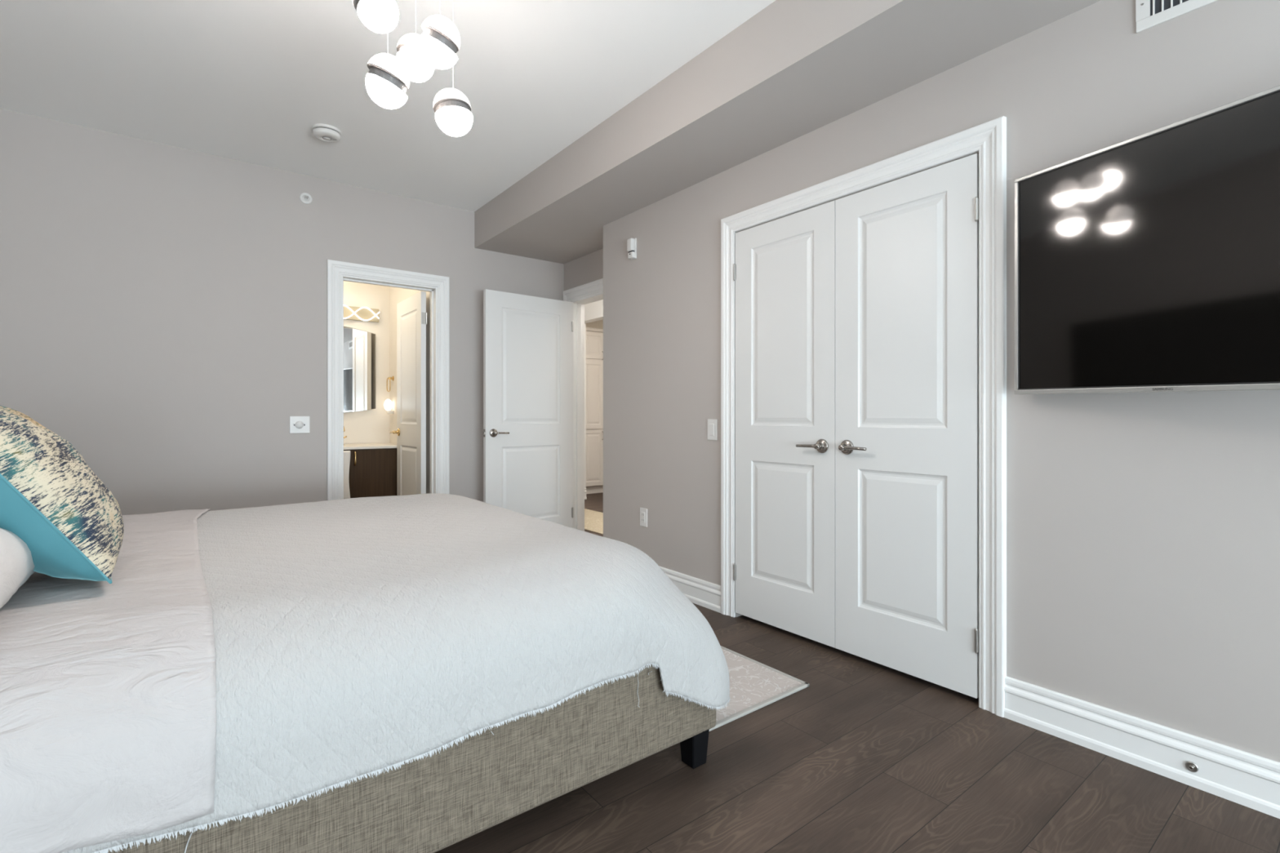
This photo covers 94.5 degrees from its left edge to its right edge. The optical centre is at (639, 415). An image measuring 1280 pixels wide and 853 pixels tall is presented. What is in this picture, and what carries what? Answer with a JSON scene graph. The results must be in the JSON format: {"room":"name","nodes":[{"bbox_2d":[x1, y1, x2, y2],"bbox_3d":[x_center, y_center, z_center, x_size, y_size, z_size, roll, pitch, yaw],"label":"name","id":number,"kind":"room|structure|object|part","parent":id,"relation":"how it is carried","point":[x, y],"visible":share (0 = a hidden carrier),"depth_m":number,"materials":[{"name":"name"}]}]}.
{"room":"bedroom","nodes":[
{"label":"bedroom","id":0,"kind":"room"},
{"bbox_2d":[0,108,564,515],"bbox_3d":[-2.130,-0.270,4.085,3.855,2.666,0.120,0,0,-38],"label":"wall","id":1,"kind":"structure","parent":0,"point":[163,307],"depth_m":3.56,"materials":[{"name":"beige paint"}]},
{"bbox_2d":[289,416,309,433],"bbox_3d":[-2.247,0.060,3.907,0.116,0.112,0.020,0,0,-38],"label":"dimmer switch","id":2,"kind":"object","parent":1,"relation":"attached to","point":[298,424],"visible":1,"depth_m":3.90,"materials":[{"name":"white plastic"}]},
{"bbox_2d":[299,192,312,204],"bbox_3d":[-2.214,-1.447,3.923,0.074,0.074,0.034,0,0,-38],"label":"sprinkler","id":3,"kind":"object","parent":1,"relation":"attached to","point":[304,197],"visible":1,"depth_m":3.93,"materials":[{"name":"white plastic"}]},
{"bbox_2d":[326,259,448,500],"bbox_3d":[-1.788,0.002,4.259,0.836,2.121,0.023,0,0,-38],"label":"trim","id":4,"kind":"structure","parent":1,"relation":"attached to","point":[335,268],"depth_m":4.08,"materials":[{"name":"white paint"}]},
{"bbox_2d":[343,280,389,444],"bbox_3d":[-2.976,-0.157,5.105,1.920,2.440,0.120,0,0,-38],"label":"wall","id":5,"kind":"structure","parent":0,"point":[370,426],"depth_m":5.44,"materials":[{"name":"white paint"}]},
{"bbox_2d":[343,325,376,413],"bbox_3d":[-2.797,-0.411,5.151,0.928,0.795,0.025,0,0,-38],"label":"mirror","id":6,"kind":"object","parent":5,"relation":"attached to","point":[359,345],"visible":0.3,"depth_m":5.34,"materials":[{"name":"clear glass"}]},
{"bbox_2d":[343,304,379,322],"bbox_3d":[-2.681,-0.920,5.214,0.720,0.126,0.068,0,0,-38],"label":"vanity light","id":7,"kind":"object","parent":5,"relation":"attached to","point":[350,313],"visible":0.46,"depth_m":5.34,"materials":[{"name":"white glass"}]},
{"bbox_2d":[0,0,775,211],"bbox_3d":[0.250,-1.653,0.998,3.855,0.100,7.916,0,0,-38],"label":"ceiling","id":8,"kind":"structure","parent":0,"point":[248,81],"depth_m":2.78,"materials":[{"name":"white paint"}]},
{"bbox_2d":[311,124,341,142],"bbox_3d":[-1.757,-1.578,3.317,0.146,0.050,0.146,0,0,-38],"label":"smoke detector","id":9,"kind":"object","parent":8,"relation":"attached to","point":[323,132],"visible":1,"depth_m":3.28,"materials":[{"name":"white plastic"}]},
{"bbox_3d":[-1.757,-1.596,3.317,0.146,0.014,0.146,0,0,-38],"label":"plate","id":10,"kind":"part","parent":9,"relation":"part of","materials":[{"name":"white plastic"}]},
{"bbox_2d":[352,0,472,136],"bbox_3d":[-0.762,-1.290,1.988,0.403,0.626,0.403,0,0,36],"label":"pendant light","id":11,"kind":"object","parent":8,"relation":"hanging from","point":[388,77],"visible":1,"depth_m":1.92,"materials":[{"name":"frosted white glass"},{"name":"metal"}]},
{"bbox_3d":[-0.845,-1.292,1.909,0.125,0.090,0.123,0,0,-38],"label":"globe","id":12,"kind":"part","parent":11,"relation":"part of","materials":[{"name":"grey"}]},
{"bbox_3d":[-0.799,-1.021,1.868,0.124,0.090,0.124,0,0,-38],"label":"globe","id":13,"kind":"part","parent":11,"relation":"part of","materials":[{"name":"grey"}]},
{"bbox_3d":[-0.797,-1.229,2.101,0.127,0.071,0.127,0,0,-38],"label":"globe","id":14,"kind":"part","parent":11,"relation":"part of","materials":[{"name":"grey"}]},
{"bbox_3d":[-0.796,-1.451,2.099,0.002,0.244,0.002,0,0,-15],"label":"cord","id":15,"kind":"part","parent":11,"relation":"part of","materials":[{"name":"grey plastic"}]},
{"bbox_3d":[-0.671,-1.212,1.974,0.124,0.092,0.123,0,0,-38],"label":"globe","id":16,"kind":"part","parent":11,"relation":"part of","materials":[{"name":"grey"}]},
{"bbox_3d":[-0.650,-1.018,2.066,0.127,0.073,0.126,0,0,-38],"label":"globe","id":17,"kind":"part","parent":11,"relation":"part of","materials":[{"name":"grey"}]},
{"bbox_2d":[389,286,429,493],"bbox_3d":[-1.891,-0.157,5.106,0.200,2.440,1.204,0,0,-38],"label":"wall","id":18,"kind":"structure","parent":0,"point":[397,295],"depth_m":5.35,"materials":[{"name":"white paint"}]},
{"bbox_2d":[383,399,393,413],"bbox_3d":[-2.296,-0.084,5.402,0.081,0.134,0.072,0,0,-38],"label":"night light","id":19,"kind":"object","parent":18,"relation":"attached to","point":[388,404],"visible":1,"depth_m":5.38,"materials":[{"name":"white plastic"}]},
{"bbox_2d":[386,376,394,391],"bbox_3d":[-2.280,-0.291,5.408,0.046,0.146,0.112,0,0,-38],"label":"towel ring","id":20,"kind":"object","parent":18,"relation":"attached to","point":[393,377],"visible":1,"depth_m":5.40,"materials":[{"name":"gold metal"}]},
{"bbox_2d":[389,291,426,495],"bbox_3d":[-1.889,0.049,4.801,0.097,2.005,0.703,0,0,-38],"label":"door","id":21,"kind":"structure","parent":18,"relation":"in","point":[411,314],"depth_m":4.70,"materials":[{"name":"white paint"}]},
{"bbox_3d":[-2.046,0.139,4.982,0.030,0.065,0.065,0,0,-38],"label":"handle","id":22,"kind":"part","parent":21,"relation":"part of","materials":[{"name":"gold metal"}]},
{"bbox_2d":[564,248,603,290],"bbox_3d":[-0.072,-0.270,4.475,0.120,2.666,1.776,0,0,-38],"label":"wall","id":23,"kind":"structure","parent":0,"point":[587,268],"depth_m":4.88,"materials":[{"name":"beige paint"}]},
{"bbox_2d":[483,288,573,528],"bbox_3d":[-0.865,0.044,4.726,0.810,2.005,0.085,0,0,-41],"label":"door","id":24,"kind":"structure","parent":23,"relation":"in","point":[528,340],"depth_m":4.71,"materials":[{"name":"white paint"}]},
{"bbox_3d":[-1.110,0.132,4.504,0.065,0.065,0.030,0,0,-41],"label":"handle","id":25,"kind":"part","parent":24,"relation":"part of","materials":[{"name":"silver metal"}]},
{"bbox_3d":[-1.059,0.132,4.521,0.125,0.025,0.028,0,0,-41],"label":"lever","id":26,"kind":"part","parent":24,"relation":"part of","materials":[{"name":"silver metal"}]},
{"bbox_2d":[563,278,603,302],"bbox_3d":[-0.344,-0.008,4.711,0.023,2.141,1.035,0,0,-38],"label":"trim","id":27,"kind":"structure","parent":23,"relation":"attached to","point":[594,287],"depth_m":4.85,"materials":[{"name":"white paint"}]},
{"bbox_2d":[571,292,603,531],"bbox_3d":[-0.287,0.045,4.755,0.130,2.036,0.824,0,0,-38],"label":"trim","id":28,"kind":"structure","parent":23,"relation":"attached to","point":[578,304],"depth_m":5.06,"materials":[{"name":"white paint"}]},
{"bbox_2d":[584,299,603,488],"bbox_3d":[0.481,-0.157,5.914,0.125,2.440,4.980,0,0,-38],"label":"wall","id":29,"kind":"structure","parent":0,"point":[593,312],"depth_m":7.29,"materials":[{"name":"white paint"}]},
{"bbox_2d":[586,320,603,328],"bbox_3d":[-0.800,-0.157,6.704,3.480,2.440,2.404,0,0,-38],"label":"wall","id":30,"kind":"structure","parent":0,"point":[597,324],"depth_m":8.22,"materials":[{"name":"white paint"}]},
{"bbox_2d":[584,488,586,499],"bbox_3d":[-0.742,0.993,7.485,0.145,0.141,0.019,0,0,-38],"label":"baseboard","id":31,"kind":"structure","parent":30,"relation":"attached to","point":[585,491],"depth_m":7.51,"materials":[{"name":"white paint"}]},
{"bbox_2d":[474,0,1101,263],"bbox_3d":[1.362,-1.461,1.856,0.807,0.284,7.676,0,0,-38],"label":"ceiling","id":32,"kind":"structure","parent":0,"point":[794,68],"depth_m":2.56,"materials":[{"name":"beige paint"}]},
{"bbox_2d":[435,492,1279,852],"bbox_3d":[0.463,1.093,2.756,6.500,0.060,10.600,0,0,-38],"label":"floor","id":33,"kind":"structure","parent":0,"point":[868,757],"depth_m":1.67,"materials":[{"name":"brown wood"}]},
{"bbox_2d":[343,448,396,497],"bbox_3d":[-2.770,0.671,4.836,1.518,0.784,0.553,0,0,-38],"label":"vanity cabinet","id":34,"kind":"object","parent":33,"relation":"on","point":[372,472],"visible":0.22,"depth_m":4.95,"materials":[{"name":"brown wood"}]},
{"bbox_3d":[-2.335,0.352,4.846,0.016,0.123,0.037,0,0,-38],"label":"door pull","id":35,"kind":"part","parent":34,"relation":"part of","materials":[{"name":"gold metal"}]},
{"bbox_2d":[343,443,396,449],"bbox_3d":[-2.809,0.266,4.822,1.596,0.022,0.528,0,0,-38],"label":"countertop","id":36,"kind":"structure","parent":34,"relation":"on","point":[368,446],"depth_m":4.99,"materials":[{"name":"white stone"}]},
{"bbox_3d":[-2.462,0.298,4.737,0.215,0.016,0.050,0,0,-38],"label":"towel bar","id":37,"kind":"object","parent":34,"relation":"attached to","visible":0},
{"bbox_2d":[343,450,350,498],"bbox_3d":[-2.449,0.476,4.716,0.252,0.385,0.042,0,0,-38],"label":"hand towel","id":38,"kind":"object","parent":37,"relation":"hanging from","point":[346,453],"visible":0.21,"depth_m":4.77,"materials":[{"name":"white fabric"}]},
{"bbox_2d":[98,664,715,852],"bbox_3d":[-1.360,0.205,2.030,2.275,1.715,2.323,0,0,-38],"label":"bed","id":39,"kind":"object","parent":33,"relation":"on","point":[438,802],"visible":0.32,"depth_m":1.36,"materials":[{"name":"grey fabric"}]},
{"bbox_2d":[62,493,731,852],"bbox_3d":[-1.191,0.641,2.011,2.172,0.495,2.147,0,0,-38],"label":"quilt","id":40,"kind":"object","parent":39,"relation":"on","point":[354,638],"visible":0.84,"depth_m":1.41,"materials":[{"name":"grey fabric"}]},
{"bbox_2d":[0,508,216,852],"bbox_3d":[-1.705,0.538,1.622,0.906,0.306,2.128,0,0,-38],"label":"sheet","id":41,"kind":"object","parent":40,"relation":"on","point":[108,691],"visible":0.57,"depth_m":1.01,"materials":[{"name":"grey fabric"}]},
{"bbox_2d":[0,528,35,608],"bbox_3d":[-1.432,0.284,1.087,0.450,0.261,0.720,0,0,-38],"label":"pillow","id":42,"kind":"object","parent":41,"relation":"on","point":[16,563],"visible":0.55,"depth_m":1.16,"materials":[{"name":"grey fabric"}]},
{"bbox_2d":[0,405,124,583],"bbox_3d":[-1.433,0.169,1.391,0.330,0.408,0.490,0,0,-40],"label":"cushion","id":43,"kind":"object","parent":41,"relation":"on","point":[71,524],"visible":0.97,"depth_m":1.28,"materials":[{"name":"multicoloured fabric"}]},
{"bbox_3d":[-1.469,0.206,1.361,0.485,0.485,0.139,0,34,50],"label":"panel","id":44,"kind":"part","parent":43,"relation":"part of","materials":[{"name":"teal fabric"}]},
{"bbox_3d":[0.165,1.009,1.813,0.069,0.108,0.069,0,0,-38],"label":"leg","id":45,"kind":"part","parent":39,"relation":"part of","materials":[{"name":"black wood"}]},
{"bbox_2d":[584,508,603,534],"bbox_3d":[-0.305,1.058,5.763,0.645,0.010,2.900,0,0,-38],"label":"runner rug","id":46,"kind":"object","parent":33,"relation":"on","point":[593,520],"visible":0.02,"depth_m":5.90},
{"bbox_2d":[586,327,603,493],"bbox_3d":[-0.502,-0.062,8.179,0.808,2.250,0.190,0,0,-38],"label":"door","id":47,"kind":"structure","parent":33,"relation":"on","point":[594,336],"depth_m":8.02,"materials":[{"name":"white paint"}]},
{"bbox_3d":[-0.507,-1.165,8.185,0.808,0.045,0.174,0,0,-38],"label":"crown","id":48,"kind":"part","parent":47,"relation":"part of","materials":[{"name":"white paint"}]},
{"bbox_3d":[-0.633,0.571,8.016,0.335,0.755,0.019,0,0,-38],"label":"cabinet door","id":49,"kind":"part","parent":47,"relation":"part of","materials":[{"name":"white paint"}]},
{"bbox_3d":[-0.633,-0.282,8.016,0.335,0.920,0.019,0,0,-38],"label":"cabinet door","id":50,"kind":"part","parent":47,"relation":"part of","materials":[{"name":"white paint"}]},
{"bbox_3d":[-0.633,-0.952,8.016,0.335,0.360,0.019,0,0,-38],"label":"cabinet door","id":51,"kind":"part","parent":47,"relation":"part of","materials":[{"name":"white paint"}]},
{"bbox_2d":[709,645,809,731],"bbox_3d":[-0.223,1.057,2.947,0.645,0.012,2.080,0,0,-38],"label":"rug","id":52,"kind":"object","parent":33,"relation":"on","point":[754,685],"visible":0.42,"depth_m":2.29,"materials":[{"name":"grey carpet"}]},
{"bbox_2d":[603,0,1279,762],"bbox_3d":[1.846,-0.128,1.481,0.120,2.382,6.731,0,0,-38],"label":"wall","id":53,"kind":"structure","parent":0,"point":[1143,529],"depth_m":1.93,"materials":[{"name":"beige paint"}]},
{"bbox_2d":[626,238,636,259],"bbox_3d":[-0.054,-1.077,3.810,0.045,0.132,0.054,0,0,-38],"label":"sensor","id":54,"kind":"object","parent":53,"relation":"attached to","point":[631,242],"visible":1,"depth_m":3.79,"materials":[{"name":"white plastic"}]},
{"bbox_3d":[-0.041,-1.077,3.820,0.012,0.132,0.054,0,0,-38],"label":"plate","id":55,"kind":"part","parent":54,"relation":"part of","materials":[{"name":"white plastic"}]},
{"bbox_2d":[640,507,647,527],"bbox_3d":[0.022,0.643,3.741,0.009,0.115,0.072,0,0,-38],"label":"wall outlet","id":56,"kind":"object","parent":53,"relation":"attached to","point":[643,512],"visible":1,"depth_m":3.73,"materials":[{"name":"white plastic"}]},
{"bbox_2d":[641,511,644,523],"bbox_3d":[0.020,0.643,3.739,0.004,0.066,0.033,0,0,-38],"label":"socket","id":57,"kind":"object","parent":56,"relation":"attached to","point":[642,513],"depth_m":3.74,"materials":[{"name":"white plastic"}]},
{"bbox_2d":[658,565,720,613],"bbox_3d":[0.090,0.993,3.645,0.019,0.141,1.159,0,0,-38],"label":"baseboard","id":58,"kind":"structure","parent":53,"relation":"attached to","point":[707,594],"depth_m":3.33,"materials":[{"name":"white paint"}]},
{"bbox_2d":[707,419,717,439],"bbox_3d":[0.397,0.077,3.254,0.010,0.115,0.072,0,0,-38],"label":"light switch","id":59,"kind":"object","parent":53,"relation":"attached to","point":[712,424],"visible":1,"depth_m":3.25,"materials":[{"name":"white plastic"}]},
{"bbox_2d":[733,200,835,648],"bbox_3d":[0.676,0.037,2.872,0.085,1.995,0.610,0,0,-38],"label":"door","id":60,"kind":"structure","parent":53,"relation":"in","point":[784,268],"depth_m":2.84,"materials":[{"name":"white paint"}]},
{"bbox_3d":[0.770,0.138,2.703,0.028,0.025,0.125,0,0,-38],"label":"lever","id":61,"kind":"part","parent":60,"relation":"part of","materials":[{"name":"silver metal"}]},
{"bbox_3d":[0.817,0.138,2.676,0.030,0.065,0.065,0,0,-38],"label":"handle","id":62,"kind":"part","parent":60,"relation":"part of","materials":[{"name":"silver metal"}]},
{"bbox_2d":[720,115,1006,717],"bbox_3d":[0.865,0.003,2.636,0.023,2.120,1.388,0,0,-38],"label":"trim","id":63,"kind":"structure","parent":53,"relation":"attached to","point":[988,138],"depth_m":2.14,"materials":[{"name":"white paint"}]},
{"bbox_2d":[835,153,978,698],"bbox_3d":[1.048,0.037,2.389,0.085,1.995,0.602,0,0,-38],"label":"door","id":64,"kind":"structure","parent":53,"relation":"in","point":[907,248],"depth_m":2.37,"materials":[{"name":"white paint"}]},
{"bbox_3d":[0.894,0.138,2.575,0.030,0.065,0.065,0,0,-38],"label":"handle","id":65,"kind":"part","parent":64,"relation":"part of","materials":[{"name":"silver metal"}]},
{"bbox_3d":[0.908,0.138,2.523,0.028,0.025,0.125,0,0,-38],"label":"lever","id":66,"kind":"part","parent":64,"relation":"part of","materials":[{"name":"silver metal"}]},
{"bbox_2d":[1004,675,1279,818],"bbox_3d":[2.531,0.993,0.479,0.019,0.141,4.068,0,0,-38],"label":"baseboard","id":67,"kind":"structure","parent":53,"relation":"attached to","point":[1246,779],"depth_m":1.77,"materials":[{"name":"white paint"}]},
{"bbox_2d":[1014,84,1279,394],"bbox_3d":[1.616,-0.429,1.473,0.196,0.728,1.262,-1,1,-24],"label":"television","id":68,"kind":"object","parent":53,"relation":"attached to","point":[1149,261],"visible":1,"depth_m":1.64,"materials":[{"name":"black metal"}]},
{"bbox_2d":[1135,0,1217,32],"bbox_3d":[1.620,-1.235,1.669,0.008,0.132,0.344,0,0,-38],"label":"air vent","id":69,"kind":"object","parent":53,"relation":"in","point":[1148,13],"visible":1,"depth_m":1.76,"materials":[{"name":"white plastic"}]},
{"bbox_2d":[1185,760,1198,772],"bbox_3d":[1.582,1.008,1.696,0.011,0.029,0.029,0,0,-38],"label":"door stop","id":70,"kind":"object","parent":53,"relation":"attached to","point":[1191,766],"visible":1,"depth_m":1.69,"materials":[{"name":"silver metal"}]}
]}

